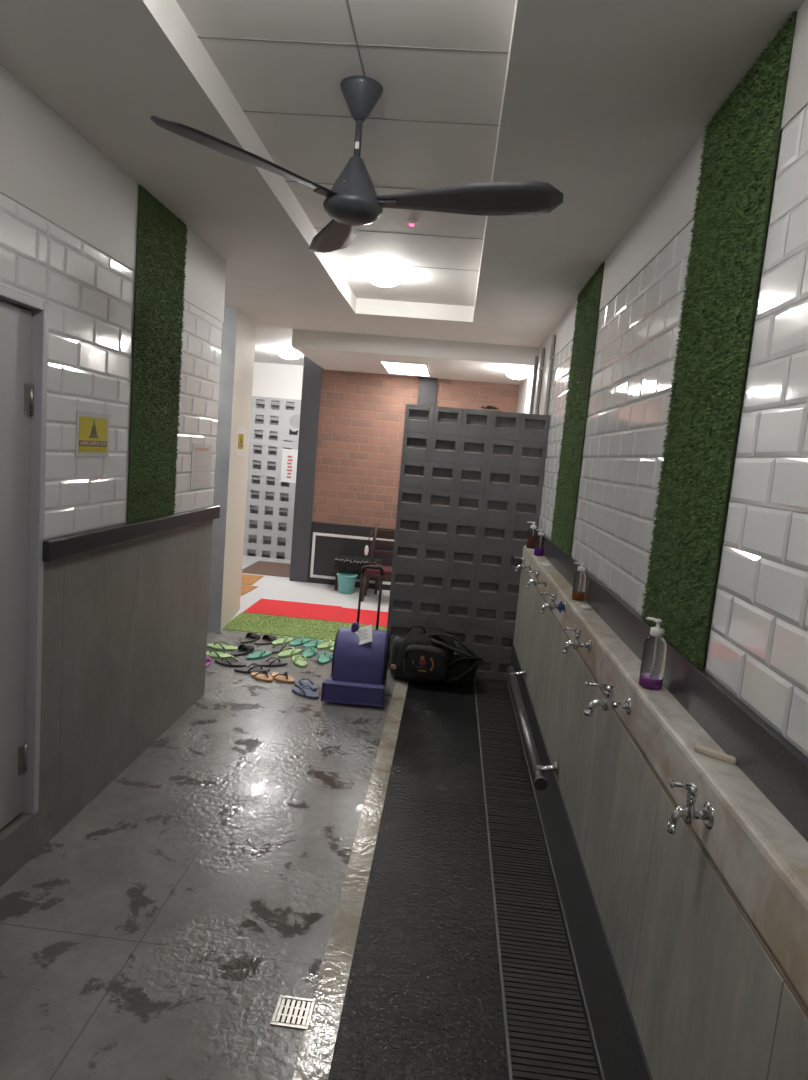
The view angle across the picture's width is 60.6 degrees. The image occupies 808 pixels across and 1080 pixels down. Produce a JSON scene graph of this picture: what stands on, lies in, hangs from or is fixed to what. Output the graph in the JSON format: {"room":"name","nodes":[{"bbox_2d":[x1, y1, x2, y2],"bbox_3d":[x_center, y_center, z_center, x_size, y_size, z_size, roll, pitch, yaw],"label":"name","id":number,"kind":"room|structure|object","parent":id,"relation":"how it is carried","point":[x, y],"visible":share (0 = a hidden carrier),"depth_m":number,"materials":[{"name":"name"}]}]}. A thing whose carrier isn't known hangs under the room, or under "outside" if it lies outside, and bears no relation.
{"room":"ablution washroom","nodes":[
{"label":"ablution washroom","id":0,"kind":"room"},
{"bbox_2d":[0,64,225,886],"bbox_3d":[-1.355,-0.013,1.444,0.120,2.540,5.270,5,7,3],"label":"wall","id":1,"kind":"structure","parent":0,"point":[125,625],"depth_m":2.69,"materials":[{"name":"grey tile"}]},
{"bbox_2d":[0,285,48,829],"bbox_3d":[-1.323,0.142,1.986,0.106,1.775,0.812,5,7,3],"label":"door","id":2,"kind":"structure","parent":1,"relation":"in","point":[24,319],"depth_m":2.30,"materials":[{"name":"grey"}]},
{"bbox_2d":[75,410,109,456],"bbox_3d":[-1.183,-0.401,2.637,0.004,0.168,0.241,5,7,3],"label":"caution sign","id":3,"kind":"object","parent":1,"relation":"attached to","point":[92,429],"visible":1,"depth_m":2.62,"materials":[{"name":"yellow plastic"}]},
{"bbox_2d":[42,505,219,561],"bbox_3d":[-1.171,-0.065,3.235,0.038,0.074,1.753,5,7,3],"label":"trim rail","id":4,"kind":"object","parent":1,"relation":"attached to","point":[55,548],"visible":0.95,"depth_m":2.86,"materials":[{"name":"black stone"}]},
{"bbox_2d":[127,185,188,522],"bbox_3d":[-1.111,-0.786,3.138,0.014,1.388,0.542,5,7,3],"label":"grass strip","id":5,"kind":"object","parent":1,"relation":"attached to","point":[161,248],"visible":1,"depth_m":3.10,"materials":[{"name":"green plant"}]},
{"bbox_2d":[190,443,211,489],"bbox_3d":[-1.113,-0.406,3.803,0.002,0.244,0.300,5,7,3],"label":"notice sheet","id":6,"kind":"object","parent":1,"relation":"attached to","point":[201,453],"visible":1,"depth_m":3.79,"materials":[{"name":"white paper"}]},
{"bbox_2d":[207,306,255,632],"bbox_3d":[-2.616,-0.675,5.873,2.563,2.540,0.780,5,7,3],"label":"wall pier","id":7,"kind":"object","parent":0,"point":[238,331],"visible":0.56,"depth_m":5.53,"materials":[{"name":"grey paint"}]},
{"bbox_2d":[236,426,245,455],"bbox_3d":[-1.357,-0.820,5.755,0.004,0.245,0.340,5,7,-3],"label":"caution sign","id":8,"kind":"object","parent":7,"relation":"attached to","point":[240,440],"visible":1,"depth_m":5.74,"materials":[{"name":"white paper"}]},
{"bbox_2d":[0,555,508,1079],"bbox_3d":[-1.681,0.951,4.171,4.930,0.104,10.400,5,7,3],"label":"floor","id":9,"kind":"structure","parent":0,"point":[159,934],"depth_m":2.35,"materials":[{"name":"grey tile"}]},
{"bbox_2d":[206,655,211,667],"bbox_3d":[-1.380,0.824,4.748,0.103,0.062,0.200,4,7,-6],"label":"slipper","id":10,"kind":"object","parent":9,"relation":"on","point":[208,659],"visible":0.43,"depth_m":4.76,"materials":[{"name":"purple rubber"}]},
{"bbox_2d":[206,648,233,659],"bbox_3d":[-1.329,0.810,4.953,0.250,0.048,0.105,6,7,11],"label":"flip flop","id":11,"kind":"object","parent":9,"relation":"on","point":[219,655],"visible":0.66,"depth_m":4.93,"materials":[{"name":"green rubber"}]},
{"bbox_2d":[207,641,237,650],"bbox_3d":[-1.350,0.784,5.149,0.250,0.048,0.105,6,7,7],"label":"flip flop","id":12,"kind":"object","parent":9,"relation":"on","point":[216,645],"visible":0.89,"depth_m":5.13,"materials":[{"name":"green rubber"}]},
{"bbox_2d":[215,656,245,666],"bbox_3d":[-1.206,0.840,4.801,0.240,0.048,0.105,7,7,15],"label":"flip flop","id":13,"kind":"object","parent":9,"relation":"on","point":[224,661],"visible":0.99,"depth_m":4.78,"materials":[{"name":"grey rubber"}]},
{"bbox_2d":[231,644,253,656],"bbox_3d":[-1.191,0.798,5.087,0.103,0.062,0.240,8,8,25],"label":"slipper","id":14,"kind":"object","parent":9,"relation":"on","point":[241,650],"visible":0.98,"depth_m":5.08,"materials":[{"name":"grey rubber"}]},
{"bbox_2d":[241,585,257,595],"bbox_3d":[-1.835,0.508,7.159,0.480,0.008,0.560,6,7,6],"label":"floor mat","id":15,"kind":"object","parent":9,"relation":"on","point":[245,589],"visible":0.24,"depth_m":7.25,"materials":[{"name":"brown fabric"}]},
{"bbox_2d":[240,632,260,643],"bbox_3d":[-1.207,0.756,5.416,0.103,0.062,0.220,8,8,25],"label":"slipper","id":16,"kind":"object","parent":9,"relation":"on","point":[249,638],"visible":1,"depth_m":5.41,"materials":[{"name":"grey rubber"}]},
{"bbox_2d":[234,663,269,673],"bbox_3d":[-1.028,0.868,4.696,0.240,0.048,0.105,3,7,-16],"label":"flip flop","id":17,"kind":"object","parent":9,"relation":"on","point":[258,668],"visible":0.96,"depth_m":4.68,"materials":[{"name":"grey rubber"}]},
{"bbox_2d":[241,574,263,584],"bbox_3d":[-1.882,0.430,7.749,0.500,0.008,0.540,5,7,1],"label":"floor mat","id":18,"kind":"object","parent":9,"relation":"on","point":[247,579],"visible":0.49,"depth_m":7.77,"materials":[{"name":"brown fabric"}]},
{"bbox_2d":[247,649,271,659],"bbox_3d":[-1.056,0.823,5.036,0.105,0.048,0.230,10,9,35],"label":"flip flop","id":19,"kind":"object","parent":9,"relation":"on","point":[254,655],"visible":1,"depth_m":5.02,"materials":[{"name":"teal rubber"}]},
{"bbox_2d":[251,670,272,681],"bbox_3d":[-0.935,0.891,4.580,0.190,0.048,0.105,10,9,35],"label":"flip flop","id":20,"kind":"object","parent":9,"relation":"on","point":[265,676],"visible":1,"depth_m":4.55,"materials":[{"name":"brown rubber"}]},
{"bbox_2d":[254,635,275,644],"bbox_3d":[-1.075,0.769,5.397,0.103,0.062,0.220,9,8,31],"label":"slipper","id":21,"kind":"object","parent":9,"relation":"on","point":[266,639],"visible":0.96,"depth_m":5.39,"materials":[{"name":"grey rubber"}]},
{"bbox_2d":[242,561,289,576],"bbox_3d":[-1.615,0.354,8.543,0.620,0.008,0.890,5,7,3],"label":"floor mat","id":22,"kind":"object","parent":9,"relation":"on","point":[259,567],"visible":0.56,"depth_m":8.45,"materials":[{"name":"brown fabric"}]},
{"bbox_2d":[257,657,287,666],"bbox_3d":[-0.927,0.855,4.868,0.220,0.048,0.105,1,8,-26],"label":"flip flop","id":23,"kind":"object","parent":9,"relation":"on","point":[272,663],"visible":0.84,"depth_m":4.85,"materials":[{"name":"grey rubber"}]},
{"bbox_2d":[269,643,291,653],"bbox_3d":[-0.937,0.811,5.218,0.105,0.048,0.230,10,9,35],"label":"flip flop","id":24,"kind":"object","parent":9,"relation":"on","point":[278,649],"visible":0.83,"depth_m":5.20,"materials":[{"name":"grey rubber"}]},
{"bbox_2d":[272,635,292,644],"bbox_3d":[-0.957,0.781,5.438,0.105,0.048,0.230,9,8,31],"label":"flip flop","id":25,"kind":"object","parent":9,"relation":"on","point":[286,639],"visible":0.85,"depth_m":5.42,"materials":[{"name":"green rubber"}]},
{"bbox_2d":[271,671,294,682],"bbox_3d":[-0.807,0.900,4.590,0.210,0.048,0.105,11,9,39],"label":"flip flop","id":26,"kind":"object","parent":9,"relation":"on","point":[280,677],"visible":0.99,"depth_m":4.56,"materials":[{"name":"brown rubber"}]},
{"bbox_2d":[278,647,300,657],"bbox_3d":[-0.854,0.826,5.150,0.105,0.048,0.240,9,8,31],"label":"flip flop","id":27,"kind":"object","parent":9,"relation":"on","point":[284,653],"visible":0.99,"depth_m":5.13,"materials":[{"name":"green rubber"}]},
{"bbox_2d":[243,598,341,620],"bbox_3d":[-1.032,0.655,6.523,0.810,0.010,0.600,5,7,3],"label":"carpet","id":28,"kind":"object","parent":9,"relation":"on","point":[263,606],"visible":1,"depth_m":6.49,"materials":[{"name":"red carpet"}]},
{"bbox_2d":[270,995,315,1029],"bbox_3d":[-0.304,1.301,1.908,0.104,0.004,0.104,5,7,3],"label":"floor drain","id":29,"kind":"object","parent":9,"relation":"on","point":[294,1012],"visible":1,"depth_m":1.91,"materials":[{"name":"silver metal"}]},
{"bbox_2d":[275,998,310,1025],"bbox_3d":[-0.304,1.301,1.908,0.084,0.003,0.080,5,7,3],"label":"grille","id":30,"kind":"object","parent":29,"relation":"attached to","point":[288,1011],"depth_m":1.91,"materials":[{"name":"silver metal"}]},
{"bbox_2d":[290,636,308,645],"bbox_3d":[-0.828,0.790,5.457,0.105,0.048,0.230,9,8,27],"label":"flip flop","id":31,"kind":"object","parent":9,"relation":"on","point":[296,642],"visible":0.86,"depth_m":5.44,"materials":[{"name":"teal rubber"}]},
{"bbox_2d":[292,655,307,667],"bbox_3d":[-0.748,0.857,4.975,0.105,0.048,0.240,2,8,-24],"label":"flip flop","id":32,"kind":"object","parent":9,"relation":"on","point":[297,660],"visible":1,"depth_m":4.95,"materials":[{"name":"green rubber"}]},
{"bbox_2d":[223,612,386,640],"bbox_3d":[-0.726,0.758,5.897,1.535,0.014,0.614,5,7,3],"label":"mat","id":33,"kind":"object","parent":9,"relation":"on","point":[319,629],"visible":0.73,"depth_m":5.89,"materials":[{"name":"green carpet"}]},
{"bbox_2d":[292,685,318,698],"bbox_3d":[-0.615,0.947,4.351,0.210,0.048,0.105,10,8,33],"label":"flip flop","id":34,"kind":"object","parent":9,"relation":"on","point":[308,693],"visible":1,"depth_m":4.33,"materials":[{"name":"blue rubber"}]},
{"bbox_2d":[294,678,316,690],"bbox_3d":[-0.644,0.927,4.484,0.200,0.048,0.105,11,9,41],"label":"flip flop","id":35,"kind":"object","parent":9,"relation":"on","point":[297,683],"visible":0.89,"depth_m":4.48,"materials":[{"name":"blue rubber"}]},
{"bbox_2d":[302,647,316,657],"bbox_3d":[-0.708,0.833,5.197,0.105,0.048,0.230,6,7,9],"label":"flip flop","id":36,"kind":"object","parent":9,"relation":"on","point":[308,653],"visible":0.91,"depth_m":5.18,"materials":[{"name":"teal rubber"}]},
{"bbox_2d":[303,638,322,647],"bbox_3d":[-0.708,0.803,5.435,0.105,0.048,0.230,9,8,27],"label":"flip flop","id":37,"kind":"object","parent":9,"relation":"on","point":[316,642],"visible":0.87,"depth_m":5.41,"materials":[{"name":"teal rubber"}]},
{"bbox_2d":[317,652,330,663],"bbox_3d":[-0.586,0.857,5.090,0.105,0.048,0.230,4,7,-4],"label":"flip flop","id":38,"kind":"object","parent":9,"relation":"on","point":[323,657],"visible":1,"depth_m":5.07,"materials":[{"name":"teal rubber"}]},
{"bbox_2d":[317,639,333,648],"bbox_3d":[-0.607,0.811,5.438,0.105,0.048,0.230,9,8,31],"label":"flip flop","id":39,"kind":"object","parent":9,"relation":"on","point":[324,645],"visible":0.79,"depth_m":5.41,"materials":[{"name":"green rubber"}]},
{"bbox_2d":[337,572,357,593],"bbox_3d":[-0.622,0.470,7.511,0.231,0.201,0.229,5,7,3],"label":"waste bin","id":40,"kind":"object","parent":9,"relation":"on","point":[346,581],"visible":0.99,"depth_m":7.44,"materials":[{"name":"teal plastic"}]},
{"bbox_2d":[293,679,408,1079],"bbox_3d":[-0.198,1.321,2.236,0.086,0.102,6.690,5,7,3],"label":"kerb","id":41,"kind":"object","parent":9,"relation":"on","point":[315,1056],"visible":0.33,"depth_m":2.28,"materials":[{"name":"beige stone"}]},
{"bbox_2d":[321,565,389,706],"bbox_3d":[-0.275,0.588,4.379,0.384,0.809,0.439,5,7,1],"label":"suitcase","id":42,"kind":"object","parent":9,"relation":"on","point":[360,657],"depth_m":4.24,"materials":[{"name":"blue plastic"}]},
{"bbox_2d":[335,562,381,594],"bbox_3d":[-0.504,0.385,7.664,0.480,0.352,0.260,5,7,3],"label":"table","id":43,"kind":"object","parent":9,"relation":"on","point":[377,581],"visible":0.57,"depth_m":7.56,"materials":[{"name":"brown wood"}]},
{"bbox_2d":[334,555,382,572],"bbox_3d":[-0.495,0.275,7.647,0.500,0.148,0.288,5,7,3],"label":"cloth","id":44,"kind":"object","parent":43,"relation":"on","point":[348,563],"visible":0.89,"depth_m":7.52,"materials":[{"name":"black fabric"}]},
{"bbox_2d":[332,607,387,626],"bbox_3d":[-0.004,0.754,6.448,1.250,0.008,0.565,5,7,3],"label":"carpet","id":45,"kind":"object","parent":9,"relation":"on","point":[348,615],"visible":0.44,"depth_m":6.44,"materials":[{"name":"red carpet"}]},
{"bbox_2d":[361,523,394,601],"bbox_3d":[-0.207,0.240,7.254,0.414,0.794,0.384,5,7,3],"label":"chair","id":46,"kind":"object","parent":9,"relation":"on","point":[369,573],"visible":0.44,"depth_m":7.38,"materials":[{"name":"red"}]},
{"bbox_2d":[364,530,372,555],"bbox_3d":[-0.369,0.027,7.199,0.072,0.276,0.022,5,7,-1],"label":"brush","id":47,"kind":"object","parent":46,"relation":"hanging from","point":[366,550],"visible":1,"depth_m":7.20,"materials":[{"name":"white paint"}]},
{"bbox_2d":[390,625,482,685],"bbox_3d":[0.227,0.792,4.774,0.639,0.402,0.386,6,7,7],"label":"backpack","id":48,"kind":"object","parent":9,"relation":"on","point":[428,655],"visible":1,"depth_m":4.65,"materials":[{"name":"black fabric"}]},
{"bbox_2d":[474,679,604,1079],"bbox_3d":[0.399,1.410,1.926,0.248,0.103,6.140,5,7,3],"label":"drain grate","id":49,"kind":"object","parent":9,"relation":"in","point":[549,1033],"visible":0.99,"depth_m":2.36,"materials":[{"name":"black metal"}]},
{"bbox_2d":[243,362,302,559],"bbox_3d":[-2.151,-1.089,9.264,3.000,2.600,0.100,5,7,3],"label":"wall","id":50,"kind":"structure","parent":0,"point":[269,513],"depth_m":9.22,"materials":[{"name":"grey"}]},
{"bbox_2d":[280,449,297,482],"bbox_3d":[-1.484,-0.980,9.177,0.285,0.440,0.004,5,7,3],"label":"notice sheet","id":51,"kind":"object","parent":50,"relation":"attached to","point":[289,456],"visible":0.65,"depth_m":9.18,"materials":[{"name":"white paper"}]},
{"bbox_2d":[280,409,299,440],"bbox_3d":[-1.437,-1.504,9.111,0.360,0.400,0.004,5,7,3],"label":"poster","id":52,"kind":"object","parent":50,"relation":"attached to","point":[290,424],"visible":0.66,"depth_m":9.11,"materials":[{"name":"grey paper"}]},
{"bbox_2d":[289,356,324,581],"bbox_3d":[-1.090,-0.807,7.817,0.205,2.580,0.180,5,7,3],"label":"wall column","id":53,"kind":"structure","parent":0,"point":[312,372],"depth_m":7.73,"materials":[{"name":"grey paint"}]},
{"bbox_2d":[307,522,394,589],"bbox_3d":[0.005,0.231,7.867,2.160,0.700,0.170,5,7,3],"label":"wall","id":54,"kind":"structure","parent":0,"point":[327,548],"depth_m":7.81,"materials":[{"name":"grey paint"}]},
{"bbox_2d":[310,532,393,584],"bbox_3d":[-0.177,0.248,7.791,1.750,0.515,0.014,5,7,3],"label":"trim frame","id":55,"kind":"object","parent":54,"relation":"attached to","point":[314,533],"visible":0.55,"depth_m":7.81,"materials":[{"name":"white paint"}]},
{"bbox_2d":[0,0,804,384],"bbox_3d":[-1.458,-1.613,3.851,4.936,0.310,10.400,5,7,3],"label":"ceiling","id":56,"kind":"structure","parent":0,"point":[599,102],"depth_m":2.22,"materials":[{"name":"paint"}]},
{"bbox_2d":[279,350,299,358],"bbox_3d":[-1.278,-2.063,7.722,0.230,0.085,0.230,5,7,3],"label":"ceiling lamp","id":57,"kind":"object","parent":56,"relation":"attached to","point":[287,354],"visible":1,"depth_m":7.65,"materials":[{"name":"white paint"}]},
{"bbox_2d":[150,75,562,252],"bbox_3d":[-0.055,-1.190,2.199,1.094,0.399,1.102,5,7,3],"label":"ceiling fan","id":58,"kind":"object","parent":56,"relation":"hanging from","point":[353,201],"visible":1,"depth_m":2.08,"materials":[{"name":"grey metal"}]},
{"bbox_2d":[368,268,399,286],"bbox_3d":[-0.121,-1.615,4.279,0.200,0.085,0.200,5,7,3],"label":"ceiling lamp","id":59,"kind":"object","parent":56,"relation":"attached to","point":[383,277],"visible":1,"depth_m":4.22,"materials":[{"name":"white paint"}]},
{"bbox_2d":[379,360,430,376],"bbox_3d":[0.025,-1.701,6.884,0.460,0.012,0.920,5,7,3],"label":"recessed light","id":60,"kind":"object","parent":56,"relation":"in","point":[392,367],"visible":1,"depth_m":6.81,"materials":[{"name":"white paint"}]},
{"bbox_2d":[407,219,416,225],"bbox_3d":[0.037,-1.510,3.301,0.044,0.023,0.043,5,7,3],"label":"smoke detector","id":61,"kind":"object","parent":56,"relation":"in","point":[411,222],"visible":1,"depth_m":3.29,"materials":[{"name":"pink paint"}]},
{"bbox_2d":[506,368,528,378],"bbox_3d":[1.025,-1.501,6.260,0.210,0.085,0.210,5,7,3],"label":"ceiling lamp","id":62,"kind":"object","parent":56,"relation":"attached to","point":[515,373],"visible":1,"depth_m":6.19,"materials":[{"name":"white paint"}]},
{"bbox_2d":[312,369,518,537],"bbox_3d":[0.107,-0.951,7.729,2.160,1.690,0.150,5,7,3],"label":"brick wall","id":63,"kind":"structure","parent":0,"point":[362,415],"depth_m":7.67,"materials":[{"name":"orange brick"}]},
{"bbox_2d":[410,377,437,529],"bbox_3d":[0.199,-0.933,7.644,0.195,1.690,0.050,5,7,3],"label":"trim","id":64,"kind":"structure","parent":63,"relation":"attached to","point":[426,394],"depth_m":7.53,"materials":[{"name":"grey paint"}]},
{"bbox_2d":[387,404,550,680],"bbox_3d":[0.429,0.035,4.905,0.994,1.892,0.090,5,7,3],"label":"shoe locker","id":65,"kind":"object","parent":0,"point":[466,587],"depth_m":4.85,"materials":[{"name":"grey metal"}]},
{"bbox_2d":[481,405,499,410],"bbox_3d":[0.599,-0.914,4.780,0.136,0.037,0.028,5,7,3],"label":"wire tangle","id":66,"kind":"object","parent":65,"relation":"on","point":[488,407],"visible":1,"depth_m":4.78,"materials":[{"name":"black plastic"}]},
{"bbox_2d":[513,545,807,1079],"bbox_3d":[0.621,0.889,1.848,0.097,0.990,6.140,5,7,3],"label":"wall","id":67,"kind":"structure","parent":0,"point":[706,930],"depth_m":1.47,"materials":[{"name":"grey tile"}]},
{"bbox_2d":[514,557,531,571],"bbox_3d":[0.736,0.155,4.285,0.108,0.092,0.048,5,7,1],"label":"tap","id":68,"kind":"object","parent":67,"relation":"attached to","point":[522,566],"visible":0.99,"depth_m":4.28,"materials":[{"name":"silver metal"}]},
{"bbox_2d":[526,522,537,548],"bbox_3d":[0.865,-0.033,4.660,0.066,0.180,0.069,2,8,-24],"label":"soap bottle","id":69,"kind":"object","parent":67,"relation":"on","point":[532,533],"visible":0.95,"depth_m":4.64,"materials":[{"name":"brown plastic"}]},
{"bbox_2d":[507,666,557,790],"bbox_3d":[0.621,0.866,3.486,0.098,0.084,1.510,5,7,3],"label":"rail","id":70,"kind":"object","parent":67,"relation":"attached to","point":[540,782],"visible":1,"depth_m":3.14,"materials":[{"name":"silver metal"}]},
{"bbox_2d":[526,570,546,587],"bbox_3d":[0.690,0.209,3.614,0.108,0.092,0.048,6,7,7],"label":"tap","id":71,"kind":"object","parent":67,"relation":"attached to","point":[535,581],"visible":1,"depth_m":3.60,"materials":[{"name":"silver metal"}]},
{"bbox_2d":[534,529,544,556],"bbox_3d":[0.848,0.015,4.310,0.060,0.170,0.063,6,7,12],"label":"soap bottle","id":72,"kind":"object","parent":67,"relation":"on","point":[540,540],"visible":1,"depth_m":4.29,"materials":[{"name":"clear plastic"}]},
{"bbox_2d":[539,592,565,613],"bbox_3d":[0.643,0.277,3.003,0.114,0.092,0.048,6,7,6],"label":"tap","id":73,"kind":"object","parent":67,"relation":"attached to","point":[552,605],"visible":1,"depth_m":2.99,"materials":[{"name":"silver metal"}]},
{"bbox_2d":[562,627,590,653],"bbox_3d":[0.609,0.359,2.446,0.099,0.092,0.048,6,7,8],"label":"tap","id":74,"kind":"object","parent":67,"relation":"attached to","point":[576,644],"visible":1,"depth_m":2.44,"materials":[{"name":"silver metal"}]},
{"bbox_2d":[572,562,586,600],"bbox_3d":[0.756,0.176,2.973,0.054,0.165,0.057,9,8,32],"label":"soap bottle","id":75,"kind":"object","parent":67,"relation":"on","point":[580,577],"visible":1,"depth_m":2.96,"materials":[{"name":"clear plastic"}]},
{"bbox_2d":[508,643,652,1079],"bbox_3d":[0.547,1.234,1.894,0.016,0.285,6.140,5,7,3],"label":"baseboard","id":76,"kind":"structure","parent":67,"relation":"attached to","point":[622,1056],"depth_m":2.08,"materials":[{"name":"black stone"}]},
{"bbox_2d":[580,605,591,609],"bbox_3d":[0.739,0.273,2.806,0.048,0.013,0.058,5,7,3],"label":"soap piece","id":77,"kind":"object","parent":67,"relation":"on","point":[586,607],"visible":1,"depth_m":2.79,"materials":[{"name":"white"}]},
{"bbox_2d":[584,681,631,716],"bbox_3d":[0.553,0.438,1.890,0.126,0.092,0.048,5,7,3],"label":"tap","id":78,"kind":"object","parent":67,"relation":"attached to","point":[607,704],"visible":1,"depth_m":1.88,"materials":[{"name":"silver metal"}]},
{"bbox_2d":[638,617,667,689],"bbox_3d":[0.665,0.300,1.837,0.060,0.185,0.063,7,7,16],"label":"soap bottle","id":79,"kind":"object","parent":67,"relation":"on","point":[655,647],"visible":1,"depth_m":1.82,"materials":[{"name":"clear plastic"}]},
{"bbox_2d":[666,780,713,833],"bbox_3d":[0.536,0.505,1.302,0.078,0.097,0.053,5,7,2],"label":"tap","id":80,"kind":"object","parent":67,"relation":"attached to","point":[688,812],"visible":1,"depth_m":1.29,"materials":[{"name":"silver metal"}]},
{"bbox_2d":[694,744,736,764],"bbox_3d":[0.637,0.438,1.415,0.084,0.012,0.018,11,9,41],"label":"soap bar","id":81,"kind":"object","parent":67,"relation":"on","point":[727,758],"visible":1,"depth_m":1.41,"materials":[{"name":"beige"}]},
{"bbox_2d":[516,0,807,756],"bbox_3d":[0.914,-0.133,3.149,0.150,2.740,9.000,5,7,3],"label":"wall","id":82,"kind":"structure","parent":0,"point":[757,647],"depth_m":1.53,"materials":[{"name":"white tile"}]},
{"bbox_2d":[522,356,537,484],"bbox_3d":[1.016,-0.338,5.995,0.031,2.450,0.040,5,7,3],"label":"conduit","id":83,"kind":"object","parent":82,"relation":"attached to","point":[534,375],"visible":0.36,"depth_m":5.86,"materials":[{"name":"grey"}]},
{"bbox_2d":[521,348,544,539],"bbox_3d":[0.983,-0.285,5.549,0.031,2.450,0.040,5,7,3],"label":"conduit","id":84,"kind":"object","parent":82,"relation":"attached to","point":[541,367],"visible":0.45,"depth_m":5.42,"materials":[{"name":"grey"}]},
{"bbox_2d":[536,335,555,485],"bbox_3d":[0.942,-0.217,4.974,0.031,2.450,0.040,5,7,3],"label":"conduit","id":85,"kind":"object","parent":82,"relation":"attached to","point":[551,357],"visible":0.32,"depth_m":4.85,"materials":[{"name":"grey"}]},
{"bbox_2d":[550,262,604,556],"bbox_3d":[0.916,-0.662,3.728,0.014,1.435,0.703,5,7,3],"label":"grass strip","id":86,"kind":"object","parent":82,"relation":"attached to","point":[586,317],"visible":1,"depth_m":3.66,"materials":[{"name":"green plant"}]},
{"bbox_2d":[538,530,807,841],"bbox_3d":[0.707,0.347,1.777,0.018,0.115,6.140,5,7,3],"label":"trim","id":87,"kind":"structure","parent":82,"relation":"attached to","point":[778,769],"depth_m":1.47,"materials":[{"name":"black stone"}]},
{"bbox_2d":[640,11,796,669],"bbox_3d":[0.776,-0.433,1.793,0.014,1.435,0.540,5,7,3],"label":"grass strip","id":88,"kind":"object","parent":82,"relation":"attached to","point":[740,148],"visible":0.98,"depth_m":1.72,"materials":[{"name":"green plant"}]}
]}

